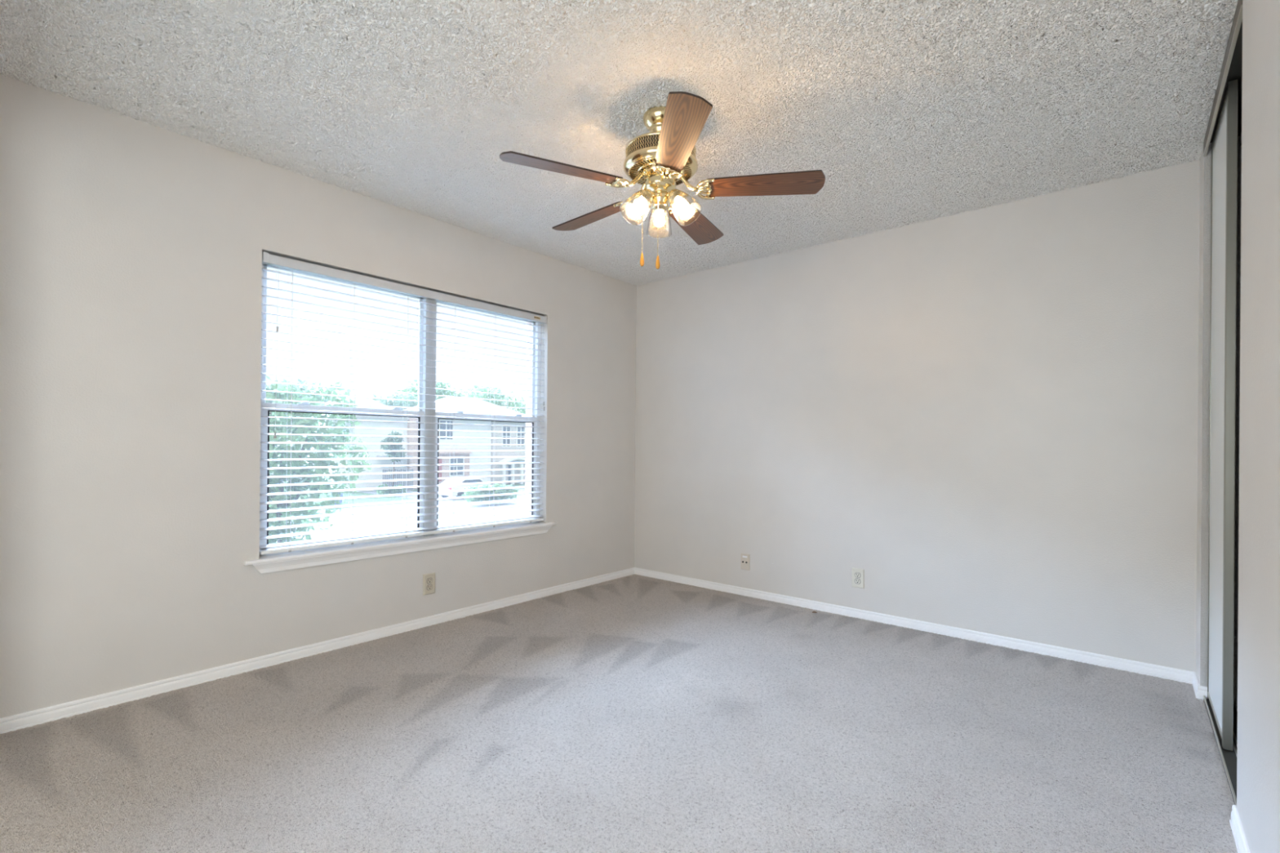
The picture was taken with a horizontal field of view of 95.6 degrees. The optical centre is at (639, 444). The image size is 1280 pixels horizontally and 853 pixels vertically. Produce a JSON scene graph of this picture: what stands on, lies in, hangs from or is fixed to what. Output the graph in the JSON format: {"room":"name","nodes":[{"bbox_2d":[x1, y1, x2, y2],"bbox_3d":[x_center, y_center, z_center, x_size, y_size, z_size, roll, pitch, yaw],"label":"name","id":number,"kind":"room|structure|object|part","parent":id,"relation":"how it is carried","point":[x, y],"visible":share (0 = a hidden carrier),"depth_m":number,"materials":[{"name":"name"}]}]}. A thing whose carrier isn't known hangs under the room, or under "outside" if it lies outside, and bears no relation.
{"room":"empty bedroom","nodes":[
{"label":"empty bedroom","id":0,"kind":"room"},
{"bbox_2d":[0,73,636,718],"bbox_3d":[-1.292,-0.142,3.523,0.120,2.540,3.990,0,0,40],"label":"wall","id":1,"kind":"structure","parent":0,"point":[131,250],"depth_m":2.56,"materials":[{"name":"paint"}]},
{"bbox_2d":[0,567,634,733],"bbox_3d":[-1.251,1.063,3.479,0.014,0.072,3.750,0,0,40],"label":"baseboard","id":2,"kind":"structure","parent":1,"relation":"attached to","point":[21,721],"depth_m":2.78,"materials":[{"name":"white paint"}]},
{"bbox_2d":[243,263,556,573],"bbox_3d":[-1.279,-0.156,3.510,0.154,1.565,1.930,0,0,40],"label":"window","id":3,"kind":"structure","parent":1,"relation":"in","point":[284,561],"depth_m":3.52,"materials":[{"name":"white plastic"}]},
{"bbox_3d":[-1.608,-0.543,3.215,0.014,0.737,0.861,0,0,40],"label":"sash","id":4,"kind":"part","parent":3,"relation":"part of","materials":[{"name":"clear glass"}]},
{"bbox_3d":[-1.599,0.167,3.202,0.022,0.747,0.861,0,0,40],"label":"sash","id":5,"kind":"part","parent":3,"relation":"part of","materials":[{"name":"white plastic"}]},
{"bbox_3d":[-1.268,0.564,3.495,0.111,0.019,1.930,0,0,40],"label":"sill","id":6,"kind":"part","parent":3,"relation":"part of","materials":[{"name":"white paint"}]},
{"bbox_2d":[259,251,546,555],"bbox_3d":[-1.274,-0.194,3.503,0.066,1.472,1.784,0,0,40],"label":"window blind","id":7,"kind":"object","parent":3,"relation":"attached to","point":[276,260],"visible":0.94,"depth_m":3.30,"materials":[{"name":"white plastic"}]},
{"bbox_3d":[-1.786,-0.733,2.853,0.009,0.302,0.003,0,0,-16],"label":"tilt cord","id":8,"kind":"part","parent":7,"relation":"part of","materials":[{"name":"white fabric"}]},
{"bbox_3d":[-1.785,-0.471,2.855,0.004,0.825,0.015,0,0,22],"label":"tilt cord","id":9,"kind":"part","parent":7,"relation":"part of","materials":[{"name":"white fabric"}]},
{"bbox_3d":[-1.765,-0.185,2.929,0.056,1.403,0.014,0,0,40],"label":"ladder cord","id":10,"kind":"part","parent":7,"relation":"part of","materials":[{"name":"white fabric"}]},
{"bbox_3d":[-1.567,-0.183,3.163,0.056,1.403,0.014,0,0,40],"label":"ladder cord","id":11,"kind":"part","parent":7,"relation":"part of","materials":[{"name":"white fabric"}]},
{"bbox_3d":[-1.283,0.530,3.505,0.050,0.017,1.776,0,0,40],"label":"rail","id":12,"kind":"part","parent":7,"relation":"part of","materials":[{"name":"white plastic"}]},
{"bbox_3d":[-1.370,-0.181,3.398,0.056,1.403,0.014,0,0,40],"label":"ladder cord","id":13,"kind":"part","parent":7,"relation":"part of","materials":[{"name":"white fabric"}]},
{"bbox_3d":[-1.170,-0.179,3.635,0.056,1.403,0.014,0,0,40],"label":"ladder cord","id":14,"kind":"part","parent":7,"relation":"part of","materials":[{"name":"white fabric"}]},
{"bbox_3d":[-0.976,-0.177,3.864,0.056,1.403,0.014,0,0,40],"label":"ladder cord","id":15,"kind":"part","parent":7,"relation":"part of","materials":[{"name":"white fabric"}]},
{"bbox_3d":[-0.778,-0.175,4.099,0.056,1.403,0.014,0,0,40],"label":"ladder cord","id":16,"kind":"part","parent":7,"relation":"part of","materials":[{"name":"white fabric"}]},
{"bbox_3d":[-0.690,-0.572,4.154,0.006,0.602,0.016,0,0,40],"label":"lift cord","id":17,"kind":"part","parent":7,"relation":"part of","materials":[{"name":"white fabric"}]},
{"bbox_3d":[-1.026,-0.538,3.905,0.014,0.737,0.807,0,0,40],"label":"sash","id":18,"kind":"part","parent":3,"relation":"part of","materials":[{"name":"clear glass"}]},
{"bbox_3d":[-1.017,0.172,3.891,0.022,0.747,0.807,0,0,40],"label":"sash","id":19,"kind":"part","parent":3,"relation":"part of","materials":[{"name":"white plastic"}]},
{"bbox_2d":[422,573,435,595],"bbox_3d":[-1.260,0.833,3.470,0.009,0.123,0.077,0,0,40],"label":"wall outlet","id":20,"kind":"object","parent":1,"relation":"attached to","point":[428,580],"visible":1,"depth_m":3.46,"materials":[{"name":"beige plastic"}]},
{"bbox_2d":[426,584,432,590],"bbox_3d":[-1.258,0.852,3.468,0.003,0.033,0.038,0,0,40],"label":"socket","id":21,"kind":"object","parent":20,"relation":"attached to","point":[429,587],"depth_m":3.47,"materials":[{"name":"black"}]},
{"bbox_2d":[426,577,432,583],"bbox_3d":[-1.257,0.813,3.468,0.003,0.033,0.038,0,0,40],"label":"socket","id":22,"kind":"object","parent":20,"relation":"attached to","point":[429,580],"depth_m":3.47,"materials":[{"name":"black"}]},
{"bbox_2d":[270,494,524,542],"bbox_3d":[-4.219,3.977,41.109,13.000,0.020,170.000,0,0,40],"label":"street","id":23,"kind":"object","parent":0,"point":[344,517],"visible":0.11,"depth_m":31.44,"materials":[{"name":"grey concrete"}]},
{"bbox_2d":[360,490,474,501],"bbox_3d":[-17.258,3.869,44.647,11.500,0.025,3.400,0,0,40],"label":"driveway","id":24,"kind":"object","parent":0,"point":[415,497],"visible":0.29,"depth_m":43.43,"materials":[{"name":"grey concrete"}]},
{"bbox_2d":[438,478,492,497],"bbox_3d":[-12.905,3.185,43.212,1.760,1.417,4.490,0,0,30],"label":"car","id":25,"kind":"object","parent":24,"relation":"on","point":[462,480],"visible":0.38,"depth_m":41.87,"materials":[{"name":"white paint"}]},
{"bbox_2d":[496,484,524,492],"bbox_3d":[-11.264,3.925,51.758,11.500,0.025,3.600,0,0,40],"label":"driveway","id":26,"kind":"object","parent":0,"point":[520,490],"visible":0.21,"depth_m":50.20,"materials":[{"name":"grey concrete"}]},
{"bbox_2d":[524,321,532,515],"bbox_3d":[-0.995,1.081,4.081,0.120,6.000,7.500,0,0,40],"label":"wall","id":27,"kind":"structure","parent":0,"point":[528,381],"depth_m":4.31,"materials":[{"name":"brick"}]},
{"bbox_2d":[0,573,1237,852],"bbox_3d":[0.089,1.089,2.349,3.520,0.001,3.750,0,0,40],"label":"floor","id":28,"kind":"structure","parent":0,"point":[633,713],"depth_m":2.07,"materials":[{"name":"beige carpet"}]},
{"bbox_2d":[1203,695,1237,806],"bbox_3d":[2.137,1.099,2.074,0.098,0.018,1.126,0,0,40],"label":"floor track","id":29,"kind":"object","parent":28,"relation":"on","point":[1228,758],"visible":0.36,"depth_m":2.08,"materials":[{"name":"grey metal"}]},
{"bbox_2d":[1207,79,1238,751],"bbox_3d":[2.306,-0.105,2.304,0.027,2.411,0.568,0,0,40],"label":"door","id":30,"kind":"structure","parent":29,"relation":"on","point":[1224,179],"depth_m":2.18,"materials":[{"name":"white mirror"}]},
{"bbox_3d":[2.300,1.080,2.308,0.020,0.016,0.542,0,0,40],"label":"rail","id":31,"kind":"part","parent":30,"relation":"part of","materials":[{"name":"silver metal"}]},
{"bbox_3d":[2.306,-0.112,2.306,0.012,2.379,0.552,0,0,40],"label":"panel","id":32,"kind":"part","parent":30,"relation":"part of","materials":[{"name":"white mirror"}]},
{"bbox_3d":[2.320,-1.301,2.310,0.020,0.020,0.542,0,0,40],"label":"rail","id":33,"kind":"part","parent":30,"relation":"part of","materials":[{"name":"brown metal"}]},
{"bbox_2d":[0,0,1237,286],"bbox_3d":[0.080,-1.351,2.376,3.444,0.001,3.750,0,0,40],"label":"ceiling","id":34,"kind":"structure","parent":0,"point":[909,112],"depth_m":2.23,"materials":[{"name":"white paint"}]},
{"bbox_2d":[499,91,825,269],"bbox_3d":[0.062,-1.028,2.421,1.218,0.644,1.241,0,0,40],"label":"ceiling fan","id":35,"kind":"object","parent":34,"relation":"hanging from","point":[663,158],"visible":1,"depth_m":2.31,"materials":[{"name":"brown wood"}]},
{"bbox_3d":[-0.295,-1.049,2.201,0.466,0.036,0.137,1,0,-25],"label":"blade","id":36,"kind":"part","parent":35,"relation":"part of","materials":[{"name":"brown wood"}]},
{"bbox_3d":[-0.220,-1.048,2.670,0.466,0.036,0.137,0,0,44],"label":"blade","id":37,"kind":"part","parent":35,"relation":"part of","materials":[{"name":"brown wood"}]},
{"bbox_3d":[-0.004,-0.963,2.326,0.110,0.114,0.110,43,-21,-25],"label":"lamp shade","id":38,"kind":"part","parent":35,"relation":"part of","materials":[{"name":"clear glass"}]},
{"bbox_3d":[0.000,-0.969,2.329,0.048,0.070,0.048,43,-21,-25],"label":"bulb","id":39,"kind":"part","parent":35,"relation":"part of","materials":[{"name":"white glass"}]},
{"bbox_3d":[0.025,-0.928,2.381,0.035,0.289,0.003,0,0,1],"label":"pull chain","id":40,"kind":"part","parent":35,"relation":"part of","materials":[{"name":"gold metal"}]},
{"bbox_3d":[0.033,-1.008,2.349,0.069,0.048,0.057,1,0,-32],"label":"lamp arm","id":41,"kind":"part","parent":35,"relation":"part of","materials":[{"name":"gold metal"}]},
{"bbox_3d":[0.074,-0.908,2.329,0.003,0.309,0.025,0,0,11],"label":"pull chain","id":42,"kind":"part","parent":35,"relation":"part of","materials":[{"name":"gold metal"}]},
{"bbox_3d":[0.083,-0.962,2.484,0.110,0.114,0.110,0,38,0],"label":"lamp shade","id":43,"kind":"part","parent":35,"relation":"part of","materials":[{"name":"clear glass"}]},
{"bbox_3d":[0.083,-0.968,2.479,0.048,0.070,0.048,0,38,0],"label":"bulb","id":44,"kind":"part","parent":35,"relation":"part of","materials":[{"name":"white glass"}]},
{"bbox_2d":[626,133,695,157],"bbox_3d":[0.085,-1.176,2.381,0.287,0.050,0.287,0,0,40],"label":"vent grille","id":45,"kind":"object","parent":35,"relation":"attached to","point":[642,143],"depth_m":2.26,"materials":[{"name":"gold metal"}]},
{"bbox_3d":[0.134,-1.008,2.349,0.069,0.048,0.057,0,0,32],"label":"lamp arm","id":46,"kind":"part","parent":35,"relation":"part of","materials":[{"name":"gold metal"}]},
{"bbox_3d":[0.166,-0.968,2.329,0.048,0.070,0.048,-42,-21,25],"label":"bulb","id":47,"kind":"part","parent":35,"relation":"part of","materials":[{"name":"white glass"}]},
{"bbox_3d":[0.131,-1.046,1.964,0.137,0.036,0.466,0,0,-6],"label":"blade","id":48,"kind":"part","parent":35,"relation":"part of","materials":[{"name":"brown wood"}]},
{"bbox_3d":[0.170,-0.961,2.326,0.110,0.114,0.110,-42,-21,25],"label":"lamp shade","id":49,"kind":"part","parent":35,"relation":"part of","materials":[{"name":"clear glass"}]},
{"bbox_3d":[0.268,-1.044,2.758,0.137,0.036,0.466,0,0,26],"label":"blade","id":50,"kind":"part","parent":35,"relation":"part of","materials":[{"name":"brown wood"}]},
{"bbox_3d":[0.499,-1.042,2.326,0.466,0.036,0.137,0,0,8],"label":"blade","id":51,"kind":"part","parent":35,"relation":"part of","materials":[{"name":"brown wood"}]},
{"bbox_2d":[634,159,1199,672],"bbox_3d":[1.664,-0.117,3.562,4.350,2.540,0.120,0,0,40],"label":"wall","id":52,"kind":"structure","parent":0,"point":[989,415],"depth_m":3.34,"materials":[{"name":"paint"}]},
{"bbox_2d":[740,553,750,570],"bbox_3d":[0.765,0.853,4.226,0.073,0.116,0.011,0,0,40],"label":"cable jack plate","id":53,"kind":"object","parent":52,"relation":"attached to","point":[745,558],"visible":1,"depth_m":4.22,"materials":[{"name":"beige plastic"}]},
{"bbox_2d":[852,567,864,588],"bbox_3d":[1.390,0.851,3.701,0.077,0.123,0.009,0,0,40],"label":"wall outlet","id":54,"kind":"object","parent":52,"relation":"attached to","point":[858,575],"visible":1,"depth_m":3.69,"materials":[{"name":"beige plastic"}]},
{"bbox_2d":[854,578,860,584],"bbox_3d":[1.388,0.870,3.698,0.038,0.033,0.003,0,0,40],"label":"socket","id":55,"kind":"object","parent":54,"relation":"attached to","point":[857,581],"depth_m":3.70,"materials":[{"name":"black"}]},
{"bbox_2d":[854,572,860,577],"bbox_3d":[1.388,0.831,3.698,0.038,0.033,0.003,0,0,40],"label":"socket","id":56,"kind":"object","parent":54,"relation":"attached to","point":[857,575],"depth_m":3.70,"materials":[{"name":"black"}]},
{"bbox_2d":[634,567,1195,684],"bbox_3d":[1.264,1.084,3.802,3.444,0.072,0.014,0,0,40],"label":"baseboard","id":57,"kind":"structure","parent":52,"relation":"attached to","point":[1140,668],"depth_m":3.34,"materials":[{"name":"white paint"}]},
{"bbox_2d":[1195,0,1279,852],"bbox_3d":[1.394,-0.121,1.180,0.120,2.540,3.870,0,0,40],"label":"wall","id":58,"kind":"structure","parent":0,"point":[1258,741],"depth_m":1.47,"materials":[{"name":"paint"}]},
{"bbox_2d":[1192,672,1207,700],"bbox_3d":[2.520,1.093,2.613,0.036,0.072,0.214,0,0,40],"label":"baseboard","id":59,"kind":"structure","parent":58,"relation":"attached to","point":[1199,691],"depth_m":2.54,"materials":[{"name":"white paint"}]},
{"bbox_2d":[1229,804,1250,852],"bbox_3d":[0.947,1.078,0.764,0.014,0.072,2.432,0,0,40],"label":"baseboard","id":60,"kind":"structure","parent":58,"relation":"attached to","point":[1239,837],"depth_m":1.60,"materials":[{"name":"white paint"}]},
{"label":"outside","id":61,"kind":"structure","parent":0,"visible":0},
{"bbox_2d":[269,473,524,510],"bbox_3d":[-33.753,3.863,66.009,129.740,0.200,170.000,0,0,40],"label":"ground","id":62,"kind":"structure","parent":61,"point":[354,501],"depth_m":41.32,"materials":[{"name":"green"}]},
{"bbox_2d":[271,432,301,483],"bbox_3d":[-32.463,0.891,57.227,6.800,5.750,5.800,0,0,40],"label":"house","id":63,"kind":"structure","parent":62,"relation":"on","point":[291,445],"depth_m":54.73,"materials":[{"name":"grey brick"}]},
{"bbox_2d":[266,377,330,432],"bbox_3d":[-38.643,-1.945,64.869,9.423,11.366,16.757,0,0,40],"label":"tree","id":64,"kind":"object","parent":62,"relation":"on","point":[284,380],"visible":0.03,"depth_m":64.53,"materials":[{"name":"green plant"}]},
{"bbox_2d":[266,375,371,544],"bbox_3d":[-9.017,1.075,14.337,3.238,5.727,4.693,0,0,40],"label":"tree","id":65,"kind":"object","parent":62,"relation":"on","point":[273,395],"visible":0.37,"depth_m":14.68,"materials":[{"name":"green plant"}]},
{"bbox_2d":[328,492,342,505],"bbox_3d":[-18.473,3.312,35.212,0.720,1.058,0.680,0,0,40],"label":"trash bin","id":66,"kind":"object","parent":62,"relation":"on","point":[329,493],"visible":0.09,"depth_m":35.11,"materials":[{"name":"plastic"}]},
{"bbox_2d":[302,393,417,492],"bbox_3d":[-25.358,-0.330,51.214,10.400,8.300,7.150,0,0,40],"label":"house","id":67,"kind":"structure","parent":62,"relation":"on","point":[362,401],"depth_m":48.78,"materials":[{"name":"white"}]},
{"bbox_2d":[375,483,406,495],"bbox_3d":[-18.836,3.449,44.071,1.227,1.132,2.494,0,0,40],"label":"shrub","id":68,"kind":"object","parent":62,"relation":"on","point":[390,491],"visible":0.69,"depth_m":43.74,"materials":[{"name":"green plant"}]},
{"bbox_2d":[379,431,407,486],"bbox_3d":[-19.801,1.360,46.555,1.894,5.012,2.065,0,0,40],"label":"tree","id":69,"kind":"object","parent":62,"relation":"on","point":[387,440],"visible":0.72,"depth_m":46.35,"materials":[{"name":"green plant"}]},
{"bbox_2d":[369,392,417,409],"bbox_3d":[-37.000,-2.157,84.685,10.144,11.853,15.745,0,0,40],"label":"tree","id":70,"kind":"object","parent":62,"relation":"on","point":[397,403],"visible":0.04,"depth_m":85.81,"materials":[{"name":"green plant"}]},
{"bbox_2d":[382,468,413,490],"bbox_3d":[-20.382,2.959,48.923,0.080,1.800,2.700,0,0,40],"label":"fence","id":71,"kind":"object","parent":62,"relation":"on","point":[410,475],"visible":0.44,"depth_m":48.92,"materials":[{"name":"grey"}]},
{"bbox_2d":[391,379,477,409],"bbox_3d":[-36.319,-4.290,103.612,11.837,16.158,16.864,0,0,40],"label":"tree","id":72,"kind":"object","parent":62,"relation":"on","point":[443,392],"visible":0.1,"depth_m":102.67,"materials":[{"name":"green plant"}]},
{"bbox_2d":[403,396,525,484],"bbox_3d":[-18.000,-0.512,59.630,11.000,8.800,13.500,0,0,40],"label":"house","id":73,"kind":"structure","parent":62,"relation":"on","point":[457,400],"depth_m":56.85,"materials":[{"name":"white"}]},
{"bbox_2d":[438,458,441,481],"bbox_3d":[-18.069,2.206,52.080,0.060,2.150,0.600,0,0,40],"label":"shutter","id":74,"kind":"object","parent":73,"relation":"hanging from","point":[439,460],"depth_m":52.15,"materials":[{"name":"white"}]},
{"bbox_3d":[-17.896,-1.366,53.532,0.030,1.700,1.300,0,0,40],"label":"pane","id":75,"kind":"part","parent":73,"relation":"part of","materials":[{"name":"grey glass"}]},
{"bbox_3d":[-16.909,1.967,53.491,0.030,1.650,1.350,0,0,40],"label":"pane","id":76,"kind":"part","parent":73,"relation":"part of","materials":[{"name":"grey glass"}]},
{"bbox_3d":[-15.686,2.555,56.150,0.060,2.700,2.600,0,0,40],"label":"garage door","id":77,"kind":"part","parent":73,"relation":"part of","materials":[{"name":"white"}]},
{"bbox_3d":[-13.449,-0.850,58.346,0.030,1.950,0.900,0,0,40],"label":"pane","id":78,"kind":"part","parent":73,"relation":"part of","materials":[{"name":"grey glass"}]},
{"bbox_3d":[-13.050,2.979,58.830,0.040,1.900,0.700,0,0,40],"label":"door","id":79,"kind":"part","parent":73,"relation":"part of","materials":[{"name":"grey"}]},
{"bbox_3d":[-12.289,-0.864,59.722,0.030,2.000,0.900,0,0,40],"label":"pane","id":80,"kind":"part","parent":73,"relation":"part of","materials":[{"name":"grey"}]},
{"bbox_2d":[462,483,518,504],"bbox_3d":[-9.835,3.221,38.308,1.572,1.381,4.179,0,0,40],"label":"hedge","id":81,"kind":"object","parent":62,"relation":"on","point":[507,491],"visible":0.66,"depth_m":37.86,"materials":[{"name":"green plant"}]},
{"bbox_2d":[457,385,525,413],"bbox_3d":[-30.805,-4.724,129.981,12.861,17.163,22.707,0,0,40],"label":"tree","id":82,"kind":"object","parent":62,"relation":"on","point":[511,404],"visible":0.22,"depth_m":127.00,"materials":[{"name":"green plant"}]},
{"bbox_3d":[2.317,-1.351,1.732,0.806,0.025,1.850,0,0,40],"label":"ceiling","id":83,"kind":"structure","parent":0,"visible":0},
{"bbox_2d":[1203,0,1242,156],"bbox_3d":[2.155,-1.300,2.078,0.118,0.064,1.130,0,0,40],"label":"door track","id":84,"kind":"object","parent":83,"relation":"attached to","point":[1232,66],"visible":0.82,"depth_m":2.06,"materials":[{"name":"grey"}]}
]}

